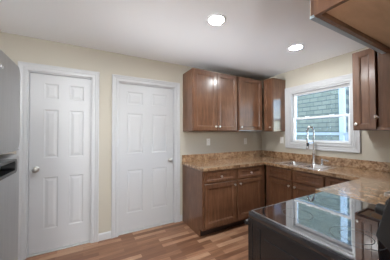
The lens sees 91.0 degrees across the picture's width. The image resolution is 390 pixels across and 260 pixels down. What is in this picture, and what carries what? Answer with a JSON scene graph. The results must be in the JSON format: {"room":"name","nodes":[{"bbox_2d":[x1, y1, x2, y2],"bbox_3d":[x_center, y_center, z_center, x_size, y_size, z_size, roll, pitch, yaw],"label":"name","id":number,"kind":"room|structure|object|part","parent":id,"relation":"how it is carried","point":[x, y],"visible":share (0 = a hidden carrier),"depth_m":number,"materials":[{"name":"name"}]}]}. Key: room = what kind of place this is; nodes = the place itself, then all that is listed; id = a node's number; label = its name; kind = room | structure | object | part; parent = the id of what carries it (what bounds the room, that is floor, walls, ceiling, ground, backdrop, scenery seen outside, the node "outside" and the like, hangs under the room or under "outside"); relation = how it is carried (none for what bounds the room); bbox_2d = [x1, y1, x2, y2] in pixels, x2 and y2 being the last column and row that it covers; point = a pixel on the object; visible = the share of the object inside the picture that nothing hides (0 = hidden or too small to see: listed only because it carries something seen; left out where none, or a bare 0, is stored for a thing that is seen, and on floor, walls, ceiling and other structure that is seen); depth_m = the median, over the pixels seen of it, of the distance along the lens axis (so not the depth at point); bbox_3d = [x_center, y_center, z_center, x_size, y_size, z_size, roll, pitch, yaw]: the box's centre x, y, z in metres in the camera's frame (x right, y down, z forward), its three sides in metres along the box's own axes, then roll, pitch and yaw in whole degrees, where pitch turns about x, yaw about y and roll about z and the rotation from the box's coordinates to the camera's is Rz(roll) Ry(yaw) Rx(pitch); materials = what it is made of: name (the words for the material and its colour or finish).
{"room":"kitchen","nodes":[
{"label":"kitchen","id":0,"kind":"room"},
{"bbox_2d":[0,32,261,233],"bbox_3d":[-0.421,0.194,2.963,4.200,2.440,0.120,0,-1,-29],"label":"wall","id":1,"kind":"structure","parent":0,"point":[17,48],"depth_m":2.51,"materials":[{"name":"beige paint"}]},
{"bbox_2d":[16,61,99,259],"bbox_3d":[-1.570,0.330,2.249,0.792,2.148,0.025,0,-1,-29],"label":"trim","id":2,"kind":"structure","parent":1,"relation":"attached to","point":[24,67],"depth_m":2.16,"materials":[{"name":"grey paint"}]},
{"bbox_2d":[27,240,89,257],"bbox_3d":[-1.601,1.397,2.292,0.602,0.016,0.105,0,-1,-29],"label":"trim","id":3,"kind":"structure","parent":1,"relation":"attached to","point":[85,242],"depth_m":2.24,"materials":[{"name":"grey paint"}]},
{"bbox_2d":[28,72,90,254],"bbox_3d":[-1.576,0.369,2.259,0.599,2.027,0.110,0,-1,-29],"label":"door","id":4,"kind":"structure","parent":1,"relation":"in","point":[60,106],"depth_m":2.26,"materials":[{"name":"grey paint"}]},
{"bbox_3d":[-1.776,0.446,2.128,0.066,0.066,0.074,0,-1,-29],"label":"knob","id":5,"kind":"part","parent":4,"relation":"part of","materials":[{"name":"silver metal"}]},
{"bbox_2d":[98,231,110,240],"bbox_3d":[-1.158,1.362,2.462,0.146,0.090,0.014,0,-1,-29],"label":"baseboard","id":6,"kind":"structure","parent":1,"relation":"attached to","point":[106,235],"depth_m":2.45,"materials":[{"name":"grey paint"}]},
{"bbox_2d":[111,74,179,238],"bbox_3d":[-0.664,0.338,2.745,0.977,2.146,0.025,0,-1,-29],"label":"trim","id":7,"kind":"structure","parent":1,"relation":"attached to","point":[116,79],"depth_m":2.56,"materials":[{"name":"grey paint"}]},
{"bbox_2d":[119,83,172,232],"bbox_3d":[-0.670,0.377,2.755,0.784,2.026,0.110,0,-1,-29],"label":"door","id":8,"kind":"structure","parent":1,"relation":"in","point":[145,112],"depth_m":2.75,"materials":[{"name":"grey paint"}]},
{"bbox_2d":[119,221,173,234],"bbox_3d":[-0.696,1.404,2.788,0.787,0.016,0.105,0,-1,-29],"label":"trim","id":9,"kind":"structure","parent":1,"relation":"attached to","point":[131,231],"depth_m":2.73,"materials":[{"name":"grey paint"}]},
{"bbox_2d":[183,68,236,131],"bbox_3d":[0.260,-0.432,3.063,0.826,0.910,0.375,0,-1,-29],"label":"upper cabinet","id":10,"kind":"object","parent":1,"relation":"attached to","point":[209,98],"visible":1,"depth_m":2.90,"materials":[{"name":"brown wood"}]},
{"bbox_3d":[0.155,-0.436,2.839,0.399,0.879,0.020,0,-1,-29],"label":"door","id":11,"kind":"part","parent":10,"relation":"part of","materials":[{"name":"brown wood"}]},
{"bbox_3d":[0.509,-0.433,3.032,0.391,0.879,0.020,0,-1,-29],"label":"door","id":12,"kind":"part","parent":10,"relation":"part of","materials":[{"name":"brown wood"}]},
{"bbox_2d":[226,76,261,131],"bbox_3d":[0.882,-0.427,3.404,0.551,0.910,0.375,0,-1,-29],"label":"upper cabinet","id":13,"kind":"object","parent":1,"relation":"attached to","point":[249,91],"visible":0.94,"depth_m":3.26,"materials":[{"name":"brown wood"}]},
{"bbox_3d":[0.953,-0.430,3.275,0.528,0.879,0.020,0,-1,-29],"label":"door","id":14,"kind":"part","parent":13,"relation":"part of","materials":[{"name":"brown wood"}]},
{"bbox_2d":[25,202,265,259],"bbox_3d":[0.999,1.415,0.229,4.320,0.100,6.240,0,-1,-29],"label":"floor","id":15,"kind":"structure","parent":0,"point":[171,241],"depth_m":2.31,"materials":[{"name":"laminate"}]},
{"bbox_2d":[0,49,19,259],"bbox_3d":[-0.907,0.537,0.379,0.750,1.668,0.735,0,-1,-29],"label":"refrigerator","id":16,"kind":"object","parent":15,"relation":"on","point":[9,70],"visible":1,"depth_m":0.74,"materials":[{"name":"grey metal"}]},
{"bbox_2d":[0,154,18,259],"bbox_3d":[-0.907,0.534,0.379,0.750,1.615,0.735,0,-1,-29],"label":"drawer","id":17,"kind":"object","parent":16,"relation":"attached to","point":[9,163],"depth_m":0.74,"materials":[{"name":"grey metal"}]},
{"bbox_3d":[-0.657,-0.104,0.527,0.098,0.382,0.735,0,-1,-29],"label":"freezer door","id":18,"kind":"part","parent":16,"relation":"part of","materials":[{"name":"silver metal"}]},
{"bbox_2d":[182,165,264,236],"bbox_3d":[0.465,0.978,2.986,1.150,0.870,0.657,0,-1,-29],"label":"base cabinet","id":19,"kind":"object","parent":15,"relation":"on","point":[216,200],"visible":0.75,"depth_m":2.69,"materials":[{"name":"brown wood"}]},
{"bbox_3d":[0.348,0.626,2.600,0.510,0.138,0.020,0,-1,-29],"label":"drawer","id":20,"kind":"part","parent":19,"relation":"part of","materials":[{"name":"brown wood"}]},
{"bbox_3d":[0.353,0.994,2.596,0.520,0.562,0.020,0,-1,-29],"label":"door","id":21,"kind":"part","parent":19,"relation":"part of","materials":[{"name":"brown wood"}]},
{"bbox_3d":[0.573,0.706,2.745,1.031,0.020,0.018,0,-1,-29],"label":"rail","id":22,"kind":"part","parent":19,"relation":"part of","materials":[{"name":"brown wood"}]},
{"bbox_3d":[0.824,0.629,2.861,0.488,0.138,0.020,0,-1,-29],"label":"drawer","id":23,"kind":"part","parent":19,"relation":"part of","materials":[{"name":"brown wood"}]},
{"bbox_3d":[0.823,0.997,2.854,0.492,0.562,0.020,0,-1,-29],"label":"door","id":24,"kind":"part","parent":19,"relation":"part of","materials":[{"name":"brown wood"}]},
{"bbox_2d":[182,150,389,204],"bbox_3d":[1.193,0.452,2.293,1.766,0.149,2.594,0,-1,-29],"label":"countertop","id":25,"kind":"structure","parent":19,"relation":"on","point":[369,182],"depth_m":2.46,"materials":[{"name":"brown stone"}]},
{"bbox_2d":[275,160,339,169],"bbox_3d":[1.577,0.583,2.739,0.505,0.183,0.670,0,-1,-29],"label":"sink","id":26,"kind":"object","parent":25,"relation":"in","point":[317,166],"visible":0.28,"depth_m":2.74,"materials":[{"name":"silver metal"}]},
{"bbox_3d":[1.475,0.585,2.853,0.335,0.183,0.273,0,-1,-29],"label":"bowl","id":27,"kind":"part","parent":26,"relation":"part of","materials":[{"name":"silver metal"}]},
{"bbox_3d":[1.618,0.581,2.592,0.335,0.183,0.273,0,-1,-29],"label":"bowl","id":28,"kind":"part","parent":26,"relation":"part of","materials":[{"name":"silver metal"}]},
{"bbox_2d":[306,126,328,164],"bbox_3d":[1.744,0.216,2.724,0.199,0.549,0.245,0,-1,-29],"label":"faucet","id":29,"kind":"object","parent":25,"relation":"on","point":[309,127],"visible":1,"depth_m":2.79,"materials":[{"name":"silver metal"}]},
{"bbox_3d":[1.694,0.145,2.805,0.169,0.394,0.017,0,-1,-29],"label":"spout","id":30,"kind":"part","parent":29,"relation":"part of","materials":[{"name":"silver metal"}]},
{"bbox_2d":[266,165,326,205],"bbox_3d":[1.569,0.972,2.748,0.657,0.870,0.876,0,-1,-29],"label":"base cabinet","id":31,"kind":"object","parent":15,"relation":"on","point":[282,184],"visible":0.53,"depth_m":2.64,"materials":[{"name":"brown wood"}]},
{"bbox_3d":[1.225,0.627,2.781,0.020,0.138,0.384,0,-1,-29],"label":"false drawer","id":32,"kind":"part","parent":31,"relation":"part of","materials":[{"name":"brown wood"}]},
{"bbox_3d":[1.227,0.995,2.773,0.020,0.562,0.388,0,-1,-29],"label":"door","id":33,"kind":"part","parent":31,"relation":"part of","materials":[{"name":"brown wood"}]},
{"bbox_3d":[1.340,0.702,2.611,0.018,0.020,0.773,0,-1,-29],"label":"rail","id":34,"kind":"part","parent":31,"relation":"part of","materials":[{"name":"brown wood"}]},
{"bbox_3d":[1.424,0.988,2.413,0.020,0.562,0.388,0,-1,-29],"label":"door","id":35,"kind":"part","parent":31,"relation":"part of","materials":[{"name":"brown wood"}]},
{"bbox_3d":[1.424,0.620,2.417,0.020,0.138,0.384,0,-1,-29],"label":"false drawer","id":36,"kind":"part","parent":31,"relation":"part of","materials":[{"name":"brown wood"}]},
{"bbox_2d":[244,191,389,259],"bbox_3d":[0.798,0.792,1.029,0.772,1.174,0.751,0,-1,-29],"label":"range","id":37,"kind":"object","parent":15,"relation":"on","point":[322,225],"visible":1,"depth_m":0.94,"materials":[{"name":"black ceramic"}]},
{"bbox_3d":[0.654,0.837,1.290,0.760,0.643,0.041,0,-1,-29],"label":"oven door","id":38,"kind":"part","parent":37,"relation":"part of","materials":[{"name":"black ceramic"}]},
{"bbox_3d":[0.797,0.488,1.035,0.772,0.034,0.612,0,-1,-29],"label":"cooktop frame","id":39,"kind":"part","parent":37,"relation":"part of","materials":[{"name":"black metal"}]},
{"bbox_3d":[0.648,0.278,0.662,0.048,0.048,0.034,0,-1,-29],"label":"control knob","id":40,"kind":"part","parent":37,"relation":"part of","materials":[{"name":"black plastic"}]},
{"bbox_3d":[0.937,0.206,0.782,0.770,0.012,0.018,0,-1,-29],"label":"trim","id":41,"kind":"part","parent":37,"relation":"part of","materials":[{"name":"silver metal"}]},
{"bbox_2d":[327,176,350,185],"bbox_3d":[1.858,0.962,2.220,0.657,0.870,0.325,0,-1,-29],"label":"base cabinet","id":42,"kind":"object","parent":15,"relation":"on","point":[331,180],"visible":0.06,"depth_m":2.15,"materials":[{"name":"brown wood"}]},
{"bbox_2d":[0,0,365,79],"bbox_3d":[0.993,-1.149,0.273,4.320,0.150,6.240,0,-1,-29],"label":"ceiling","id":43,"kind":"structure","parent":0,"point":[254,40],"depth_m":2.01,"materials":[{"name":"white paint"}]},
{"bbox_2d":[207,14,225,25],"bbox_3d":[0.204,-1.042,1.820,0.188,0.008,0.188,0,-1,-29],"label":"recessed light","id":44,"kind":"object","parent":43,"relation":"in","point":[215,19],"visible":1,"depth_m":1.81,"materials":[{"name":"white plastic"}]},
{"bbox_2d":[288,44,303,50],"bbox_3d":[1.266,-1.034,2.408,0.188,0.008,0.188,0,-1,-29],"label":"recessed light","id":45,"kind":"object","parent":43,"relation":"in","point":[295,47],"visible":1,"depth_m":2.40,"materials":[{"name":"white plastic"}]},
{"bbox_2d":[261,47,389,201],"bbox_3d":[2.838,0.159,1.259,0.120,2.440,6.000,0,-1,-29],"label":"wall","id":46,"kind":"structure","parent":0,"point":[375,144],"depth_m":2.79,"materials":[{"name":"beige paint"}]},
{"bbox_2d":[264,78,285,130],"bbox_3d":[1.394,-0.429,3.386,0.375,0.910,0.198,0,-1,-29],"label":"upper cabinet","id":47,"kind":"object","parent":46,"relation":"attached to","point":[274,88],"visible":1,"depth_m":3.31,"materials":[{"name":"brown wood"}]},
{"bbox_3d":[1.266,-0.430,3.314,0.020,0.879,0.172,0,-1,-29],"label":"door","id":48,"kind":"part","parent":47,"relation":"part of","materials":[{"name":"brown wood"}]},
{"bbox_2d":[182,150,389,171],"bbox_3d":[1.193,0.434,2.293,1.766,0.112,2.594,0,-1,-29],"label":"backsplash","id":49,"kind":"structure","parent":46,"relation":"attached to","point":[346,162],"depth_m":3.05,"materials":[{"name":"brown stone"}]},
{"bbox_2d":[290,81,351,145],"bbox_3d":[1.915,-0.217,2.950,0.120,0.860,0.885,0,-1,-29],"label":"window","id":50,"kind":"structure","parent":46,"relation":"in","point":[293,96],"depth_m":2.92,"materials":[{"name":"grey paint"}]},
{"bbox_3d":[1.903,-0.013,2.939,0.032,0.401,0.839,0,-1,-29],"label":"sash","id":51,"kind":"part","parent":50,"relation":"part of","materials":[{"name":"white plastic"}]},
{"bbox_3d":[1.934,-0.403,2.963,0.032,0.442,0.839,0,-1,-29],"label":"sash","id":52,"kind":"part","parent":50,"relation":"part of","materials":[{"name":"white plastic"}]},
{"bbox_2d":[285,73,360,152],"bbox_3d":[1.852,-0.217,2.915,0.025,1.044,1.069,0,-1,-29],"label":"trim","id":53,"kind":"structure","parent":46,"relation":"attached to","point":[356,134],"depth_m":2.84,"materials":[{"name":"grey paint"}]},
{"bbox_2d":[352,48,389,130],"bbox_3d":[2.115,-0.453,2.070,0.375,0.910,0.575,0,-1,-29],"label":"upper cabinet","id":54,"kind":"object","parent":46,"relation":"attached to","point":[364,62],"visible":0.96,"depth_m":2.16,"materials":[{"name":"brown wood"}]},
{"bbox_3d":[1.903,-0.451,2.151,0.020,0.879,0.194,0,-1,-29],"label":"door","id":55,"kind":"part","parent":54,"relation":"part of","materials":[{"name":"brown wood"}]},
{"bbox_3d":[1.613,0.156,0.976,2.300,2.440,0.120,0,-1,-29],"label":"wall","id":56,"kind":"structure","parent":0,"visible":0},
{"bbox_2d":[310,0,389,53],"bbox_3d":[0.879,-0.695,0.860,0.763,0.462,0.353,0,-1,-29],"label":"upper cabinet","id":57,"kind":"object","parent":56,"relation":"attached to","point":[365,22],"visible":1,"depth_m":0.83,"materials":[{"name":"brown wood"}]},
{"bbox_3d":[0.649,-0.693,0.889,0.368,0.433,0.020,0,-1,-29],"label":"door","id":58,"kind":"part","parent":57,"relation":"part of","materials":[{"name":"brown wood"}]},
{"bbox_3d":[0.893,-0.491,0.832,0.727,0.010,0.269,0,-1,-29],"label":"panel","id":59,"kind":"part","parent":57,"relation":"part of","materials":[{"name":"beige wood"}]},
{"bbox_2d":[374,52,389,127],"bbox_3d":[1.702,-0.465,1.323,1.116,0.910,0.383,0,-1,-29],"label":"upper cabinet","id":60,"kind":"object","parent":56,"relation":"attached to","point":[383,59],"visible":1,"depth_m":1.17,"materials":[{"name":"brown wood"}]},
{"bbox_3d":[1.390,-0.464,1.325,0.542,0.879,0.020,0,-1,-29],"label":"door","id":61,"kind":"part","parent":60,"relation":"part of","materials":[{"name":"brown wood"}]},
{"label":"outside","id":62,"kind":"structure","parent":0,"visible":0},
{"bbox_3d":[5.337,2.085,4.874,36.000,0.200,30.000,0,-1,-29],"label":"ground","id":63,"kind":"structure","parent":62,"visible":0},
{"bbox_2d":[296,87,348,140],"bbox_3d":[5.162,-1.520,10.447,7.700,7.200,8.650,0,-1,-29],"label":"house","id":64,"kind":"structure","parent":63,"relation":"on","point":[336,102],"depth_m":5.63,"materials":[{"name":"teal"}]},
{"bbox_2d":[296,132,348,140],"bbox_3d":[2.881,0.997,4.689,0.100,1.980,4.100,0,-1,-29],"label":"fence","id":65,"kind":"object","parent":63,"relation":"on","point":[320,133],"visible":0.13,"depth_m":4.34,"materials":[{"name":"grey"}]},
{"bbox_3d":[2.879,0.092,4.704,0.040,0.060,4.000,0,-1,-29],"label":"rail","id":66,"kind":"part","parent":65,"relation":"part of","materials":[{"name":"grey"}]}
]}

